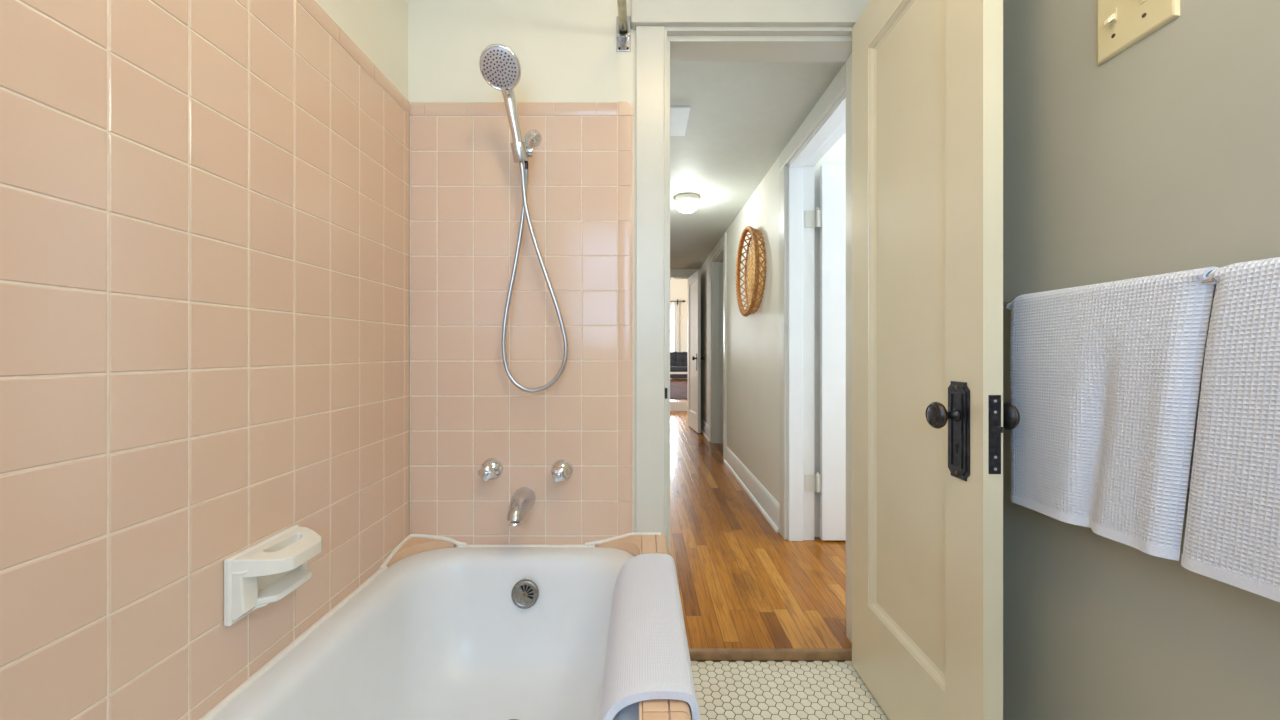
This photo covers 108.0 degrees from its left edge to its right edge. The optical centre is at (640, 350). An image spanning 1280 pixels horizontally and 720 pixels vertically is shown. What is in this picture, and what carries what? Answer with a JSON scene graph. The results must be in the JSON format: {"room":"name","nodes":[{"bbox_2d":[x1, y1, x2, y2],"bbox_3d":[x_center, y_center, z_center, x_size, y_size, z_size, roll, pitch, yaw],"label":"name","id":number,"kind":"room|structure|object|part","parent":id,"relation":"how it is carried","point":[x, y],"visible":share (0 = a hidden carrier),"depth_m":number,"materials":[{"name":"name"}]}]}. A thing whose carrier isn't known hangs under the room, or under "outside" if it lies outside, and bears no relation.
{"room":"bathroom","nodes":[
{"label":"bathroom","id":0,"kind":"room"},
{"bbox_2d":[0,0,409,719],"bbox_3d":[-0.814,-0.150,0.237,0.120,2.460,2.575,0,0,0],"label":"wall","id":1,"kind":"structure","parent":0,"point":[204,204],"depth_m":0.78,"materials":[{"name":"pink tile"}]},
{"bbox_2d":[224,525,321,626],"bbox_3d":[-0.708,0.438,0.925,0.093,0.123,0.174,0,0,0],"label":"soap dish","id":2,"kind":"object","parent":1,"relation":"attached to","point":[269,570],"visible":1,"depth_m":0.88,"materials":[{"name":"white ceramic"}]},
{"bbox_2d":[250,569,311,611],"bbox_3d":[-0.718,0.479,0.934,0.053,0.026,0.131,0,0,0],"label":"tray","id":3,"kind":"object","parent":2,"relation":"on","point":[279,585],"depth_m":0.92,"materials":[{"name":"white ceramic"}]},
{"bbox_2d":[199,532,690,719],"bbox_3d":[-0.338,0.808,0.766,0.842,0.444,1.512,0,0,0],"label":"ledge","id":4,"kind":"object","parent":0,"point":[636,544],"depth_m":1.37,"materials":[{"name":"tile"}]},
{"bbox_2d":[599,553,699,719],"bbox_3d":[0.008,0.716,1.050,0.186,0.288,0.536,0,0,0],"label":"bath mat","id":5,"kind":"object","parent":4,"relation":"on","point":[648,656],"visible":0.99,"depth_m":0.94,"materials":[{"name":"white fabric"}]},
{"bbox_2d":[408,0,635,546],"bbox_3d":[0.058,-0.150,1.579,1.864,2.460,0.122,0,0,0],"label":"wall","id":6,"kind":"structure","parent":0,"point":[574,88],"depth_m":1.52,"materials":[{"name":"pink tile"}]},
{"bbox_2d":[478,458,502,481],"bbox_3d":[-0.486,0.385,1.484,0.073,0.073,0.070,0,0,0],"label":"handle","id":7,"kind":"object","parent":6,"relation":"attached to","point":[491,468],"visible":1,"depth_m":1.49,"materials":[{"name":"silver metal"}]},
{"bbox_3d":[-0.486,0.385,1.470,0.056,0.056,0.036,0,0,0],"label":"lobed knob","id":8,"kind":"part","parent":7,"relation":"part of","materials":[{"name":"silver metal"}]},
{"bbox_2d":[507,487,535,525],"bbox_3d":[-0.380,0.487,1.448,0.074,0.087,0.142,0,0,0],"label":"tub spout","id":9,"kind":"object","parent":6,"relation":"attached to","point":[523,499],"visible":1,"depth_m":1.43,"materials":[{"name":"silver metal"}]},
{"bbox_2d":[479,44,567,392],"bbox_3d":[-0.347,-0.363,1.391,0.232,0.992,0.204,0,0,0],"label":"shower","id":10,"kind":"object","parent":6,"relation":"hanging from","point":[500,67],"visible":1,"depth_m":1.42,"materials":[{"name":"silver metal"}]},
{"bbox_3d":[-0.389,-0.688,1.409,0.038,0.240,0.115,0,0,14],"label":"handle","id":11,"kind":"part","parent":10,"relation":"part of","materials":[{"name":"silver metal"}]},
{"bbox_2d":[511,130,541,168],"bbox_3d":[-0.359,-0.645,1.467,0.062,0.148,0.122,0,0,19],"label":"holder","id":12,"kind":"object","parent":6,"relation":"attached to","point":[521,151],"visible":0.98,"depth_m":1.44,"materials":[{"name":"silver metal"}]},
{"bbox_3d":[-0.356,-0.655,1.469,0.026,0.098,0.068,0,0,15],"label":"arm","id":13,"kind":"part","parent":12,"relation":"part of","materials":[{"name":"silver metal"}]},
{"bbox_2d":[551,459,572,482],"bbox_3d":[-0.258,0.390,1.484,0.073,0.073,0.070,0,0,0],"label":"handle","id":14,"kind":"object","parent":6,"relation":"attached to","point":[561,470],"visible":1,"depth_m":1.47,"materials":[{"name":"silver metal"}]},
{"bbox_3d":[-0.258,0.390,1.470,0.051,0.051,0.036,0,0,0],"label":"lobed knob","id":15,"kind":"part","parent":14,"relation":"part of","materials":[{"name":"silver metal"}]},
{"bbox_2d":[616,0,630,51],"bbox_3d":[-0.057,-1.038,0.289,0.046,0.115,2.470,0,0,0],"label":"shower rod","id":16,"kind":"object","parent":6,"relation":"attached to","point":[623,22],"visible":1,"depth_m":1.50,"materials":[{"name":"silver metal"}]},
{"bbox_3d":[-0.057,-1.040,0.286,0.027,0.027,2.464,0,0,0],"label":"rod","id":17,"kind":"part","parent":16,"relation":"part of","materials":[{"name":"silver metal"}]},
{"bbox_2d":[616,20,629,40],"bbox_3d":[-0.057,-1.042,1.511,0.045,0.056,0.020,0,0,0],"label":"curtain rod bracket","id":18,"kind":"object","parent":16,"relation":"on","point":[622,35],"depth_m":1.50,"materials":[{"name":"silver metal"}]},
{"bbox_2d":[631,0,869,642],"bbox_3d":[0.445,-0.080,2.027,0.952,2.220,1.075,0,0,0],"label":"door frame","id":19,"kind":"structure","parent":6,"relation":"attached to","point":[667,31],"depth_m":1.54,"materials":[{"name":"beige paint"}]},
{"bbox_3d":[0.418,-1.122,1.508,0.898,0.136,0.035,0,0,0],"label":"head casing","id":20,"kind":"part","parent":19,"relation":"part of","materials":[{"name":"beige paint"}]},
{"bbox_3d":[0.385,-0.045,1.649,0.780,2.100,0.019,0,0,0],"label":"hall casing","id":21,"kind":"part","parent":19,"relation":"part of","materials":[{"name":"beige paint"}]},
{"bbox_2d":[852,0,1019,719],"bbox_3d":[0.705,-0.015,1.216,0.162,2.066,0.592,0,0,0],"label":"door","id":22,"kind":"structure","parent":6,"relation":"in","point":[930,415],"depth_m":1.12,"materials":[{"name":"beige paint"}]},
{"bbox_3d":[0.652,0.138,1.000,0.057,0.057,0.057,0,0,0],"label":"knob","id":23,"kind":"part","parent":22,"relation":"part of","materials":[{"name":"brown metal"}]},
{"bbox_3d":[0.682,0.170,1.000,0.005,0.208,0.067,0,0,0],"label":"escutcheon plate","id":24,"kind":"part","parent":22,"relation":"part of","materials":[{"name":"brown metal"}]},
{"bbox_3d":[0.708,0.167,0.931,0.024,0.158,0.003,0,0,0],"label":"latch plate","id":25,"kind":"part","parent":22,"relation":"part of","materials":[{"name":"brown metal"}]},
{"bbox_3d":[0.758,0.138,0.985,0.057,0.057,0.057,0,0,0],"label":"knob","id":26,"kind":"part","parent":22,"relation":"part of","materials":[{"name":"brown metal"}]},
{"bbox_2d":[670,279,686,378],"bbox_3d":[0.000,-0.797,10.405,6.600,3.705,8.090,0,0,0],"label":"wall","id":27,"kind":"structure","parent":0,"point":[678,287],"depth_m":14.30,"materials":[{"name":"beige paint"}]},
{"bbox_3d":[0.183,-1.497,14.233,2.365,0.155,0.133,0,0,0],"label":"curtain rod","id":28,"kind":"object","parent":27,"relation":"attached to","visible":0},
{"bbox_2d":[673,302,678,351],"bbox_3d":[1.080,-0.333,14.255,0.200,2.335,0.062,0,0,0],"label":"curtain","id":29,"kind":"object","parent":28,"relation":"hanging from","point":[675,306],"visible":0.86,"depth_m":14.23,"materials":[{"name":"beige fabric"}]},
{"bbox_2d":[670,379,686,401],"bbox_3d":[0.000,0.955,11.200,6.400,0.200,6.800,0,0,0],"label":"floor","id":30,"kind":"structure","parent":0,"point":[671,380],"depth_m":10.62,"materials":[{"name":"brown wood"}]},
{"bbox_2d":[670,351,686,377],"bbox_3d":[0.650,0.434,13.650,2.500,0.842,0.800,0,0,0],"label":"sofa","id":31,"kind":"object","parent":30,"relation":"on","point":[678,360],"visible":0.11,"depth_m":13.67,"materials":[{"name":"grey fabric"}]},
{"bbox_2d":[670,366,686,371],"bbox_3d":[1.195,0.517,13.550,1.090,0.145,0.600,0,0,0],"label":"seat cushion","id":32,"kind":"object","parent":31,"relation":"on","point":[672,368],"depth_m":13.26,"materials":[{"name":"grey fabric"}]},
{"bbox_3d":[0.650,0.630,13.668,2.500,0.066,0.765,0,0,0],"label":"pale rail","id":33,"kind":"part","parent":31,"relation":"part of","materials":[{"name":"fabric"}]},
{"bbox_2d":[670,382,686,398],"bbox_3d":[0.200,0.849,10.510,3.000,0.012,4.580,0,0,0],"label":"area rug","id":34,"kind":"object","parent":30,"relation":"on","point":[678,390],"visible":0.02,"depth_m":9.92,"materials":[{"name":"fabric"}]},
{"bbox_2d":[670,402,686,410],"bbox_3d":[0.000,0.928,7.787,6.200,0.154,0.024,0,0,0],"label":"step","id":35,"kind":"structure","parent":30,"relation":"attached to","point":[674,406],"depth_m":7.78,"materials":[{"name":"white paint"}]},
{"bbox_2d":[670,269,698,424],"bbox_3d":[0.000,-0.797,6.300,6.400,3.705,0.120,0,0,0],"label":"door frame","id":36,"kind":"structure","parent":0,"point":[674,273],"depth_m":6.24,"materials":[{"name":"beige paint"}]},
{"bbox_2d":[670,62,845,268],"bbox_3d":[0.350,-1.130,4.000,1.140,0.060,4.720,0,0,0],"label":"ceiling","id":37,"kind":"structure","parent":0,"point":[743,116],"depth_m":2.33,"materials":[{"name":"paint"}]},
{"bbox_2d":[670,106,689,135],"bbox_3d":[0.061,-1.095,2.223,0.322,0.010,0.275,0,0,0],"label":"ceiling panel","id":38,"kind":"object","parent":37,"relation":"attached to","point":[679,115],"visible":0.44,"depth_m":2.19,"materials":[{"name":"white paint"}]},
{"bbox_2d":[675,193,698,212],"bbox_3d":[0.328,-1.045,3.320,0.169,0.110,0.169,0,0,0],"label":"ceiling light","id":39,"kind":"object","parent":37,"relation":"attached to","point":[685,202],"visible":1,"depth_m":3.26,"materials":[{"name":"white glass"}]},
{"bbox_2d":[699,103,816,502],"bbox_3d":[0.850,-0.022,3.940,0.140,2.155,4.600,0,0,0],"label":"wall","id":40,"kind":"structure","parent":0,"point":[753,339],"depth_m":3.22,"materials":[{"name":"beige paint"}]},
{"bbox_2d":[688,270,703,432],"bbox_3d":[0.701,0.009,5.935,0.150,1.973,0.600,0,0,0],"label":"door","id":41,"kind":"structure","parent":40,"relation":"in","point":[694,281],"depth_m":5.87,"materials":[{"name":"beige paint"}]},
{"bbox_2d":[701,418,709,440],"bbox_3d":[0.765,0.932,5.700,0.031,0.145,1.070,0,0,0],"label":"baseboard","id":42,"kind":"structure","parent":40,"relation":"attached to","point":[705,429],"depth_m":5.51,"materials":[{"name":"white paint"}]},
{"bbox_2d":[710,232,726,459],"bbox_3d":[0.842,-0.036,4.697,0.159,2.083,0.945,0,0,0],"label":"door frame","id":43,"kind":"structure","parent":40,"relation":"attached to","point":[718,256],"depth_m":5.06,"materials":[{"name":"beige paint"}]},
{"bbox_2d":[736,226,766,316],"bbox_3d":[0.740,-0.535,3.150,0.082,0.605,0.605,0,0,0],"label":"wicker basket","id":44,"kind":"object","parent":40,"relation":"attached to","point":[756,267],"visible":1,"depth_m":3.18,"materials":[{"name":"wicker"}]},
{"bbox_2d":[724,446,778,531],"bbox_3d":[0.765,0.932,3.400,0.031,0.145,1.650,0,0,0],"label":"baseboard","id":45,"kind":"structure","parent":40,"relation":"attached to","point":[767,504],"depth_m":3.11,"materials":[{"name":"white paint"}]},
{"bbox_2d":[670,411,888,719],"bbox_3d":[1.063,1.048,3.410,3.674,0.085,8.760,0,0,0],"label":"floor","id":46,"kind":"structure","parent":0,"point":[742,585],"depth_m":1.88,"materials":[{"name":"brown wood"}]},
{"bbox_2d":[210,547,642,719],"bbox_3d":[-0.362,0.816,0.764,0.782,0.366,1.506,0,0,0],"label":"bathtub","id":47,"kind":"object","parent":46,"relation":"on","point":[452,633],"visible":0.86,"depth_m":1.32,"materials":[{"name":"white ceramic"}]},
{"bbox_2d":[689,649,851,659],"bbox_3d":[0.410,1.016,1.558,0.662,0.027,0.021,0,0,0],"label":"threshold","id":48,"kind":"object","parent":46,"relation":"on","point":[695,654],"visible":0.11,"depth_m":1.55,"materials":[{"name":"brown wood"}]},
{"bbox_2d":[814,133,845,536],"bbox_3d":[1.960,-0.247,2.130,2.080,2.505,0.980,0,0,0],"label":"door frame","id":49,"kind":"structure","parent":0,"point":[836,155],"depth_m":2.52,"materials":[{"name":"white paint"}]},
{"bbox_2d":[805,165,845,539],"bbox_3d":[1.260,0.009,2.458,0.780,1.973,0.035,0,0,0],"label":"door","id":50,"kind":"structure","parent":49,"relation":"in","point":[831,216],"depth_m":2.44,"materials":[{"name":"white paint"}]},
{"bbox_2d":[1003,0,1279,719],"bbox_3d":[0.895,-0.150,0.237,0.050,2.460,2.574,0,0,0],"label":"wall","id":51,"kind":"structure","parent":0,"point":[1162,156],"depth_m":0.83,"materials":[{"name":"beige paint"}]},
{"bbox_2d":[1003,271,1216,308],"bbox_3d":[0.840,-0.104,0.622,0.060,0.044,0.926,0,0,0],"label":"towel bar","id":52,"kind":"object","parent":51,"relation":"attached to","point":[1208,281],"visible":0.1,"depth_m":0.67,"materials":[{"name":"silver metal"}]},
{"bbox_2d":[1006,266,1217,560],"bbox_3d":[0.816,0.103,0.845,0.041,0.448,0.360,0,0,0],"label":"hand towel","id":53,"kind":"object","parent":52,"relation":"hanging from","point":[1106,378],"visible":0.98,"depth_m":0.79,"materials":[{"name":"white fabric"}]},
{"bbox_2d":[1181,257,1279,601],"bbox_3d":[0.815,0.113,0.501,0.043,0.467,0.402,0,0,0],"label":"hand towel","id":54,"kind":"object","parent":52,"relation":"hanging from","point":[1232,531],"visible":1,"depth_m":0.62,"materials":[{"name":"white fabric"}]},
{"bbox_2d":[1097,0,1179,65],"bbox_3d":[0.860,-0.611,0.817,0.020,0.140,0.133,0,0,0],"label":"light switch","id":55,"kind":"object","parent":51,"relation":"attached to","point":[1121,24],"visible":1,"depth_m":0.83,"materials":[{"name":"beige plastic"}]}
]}

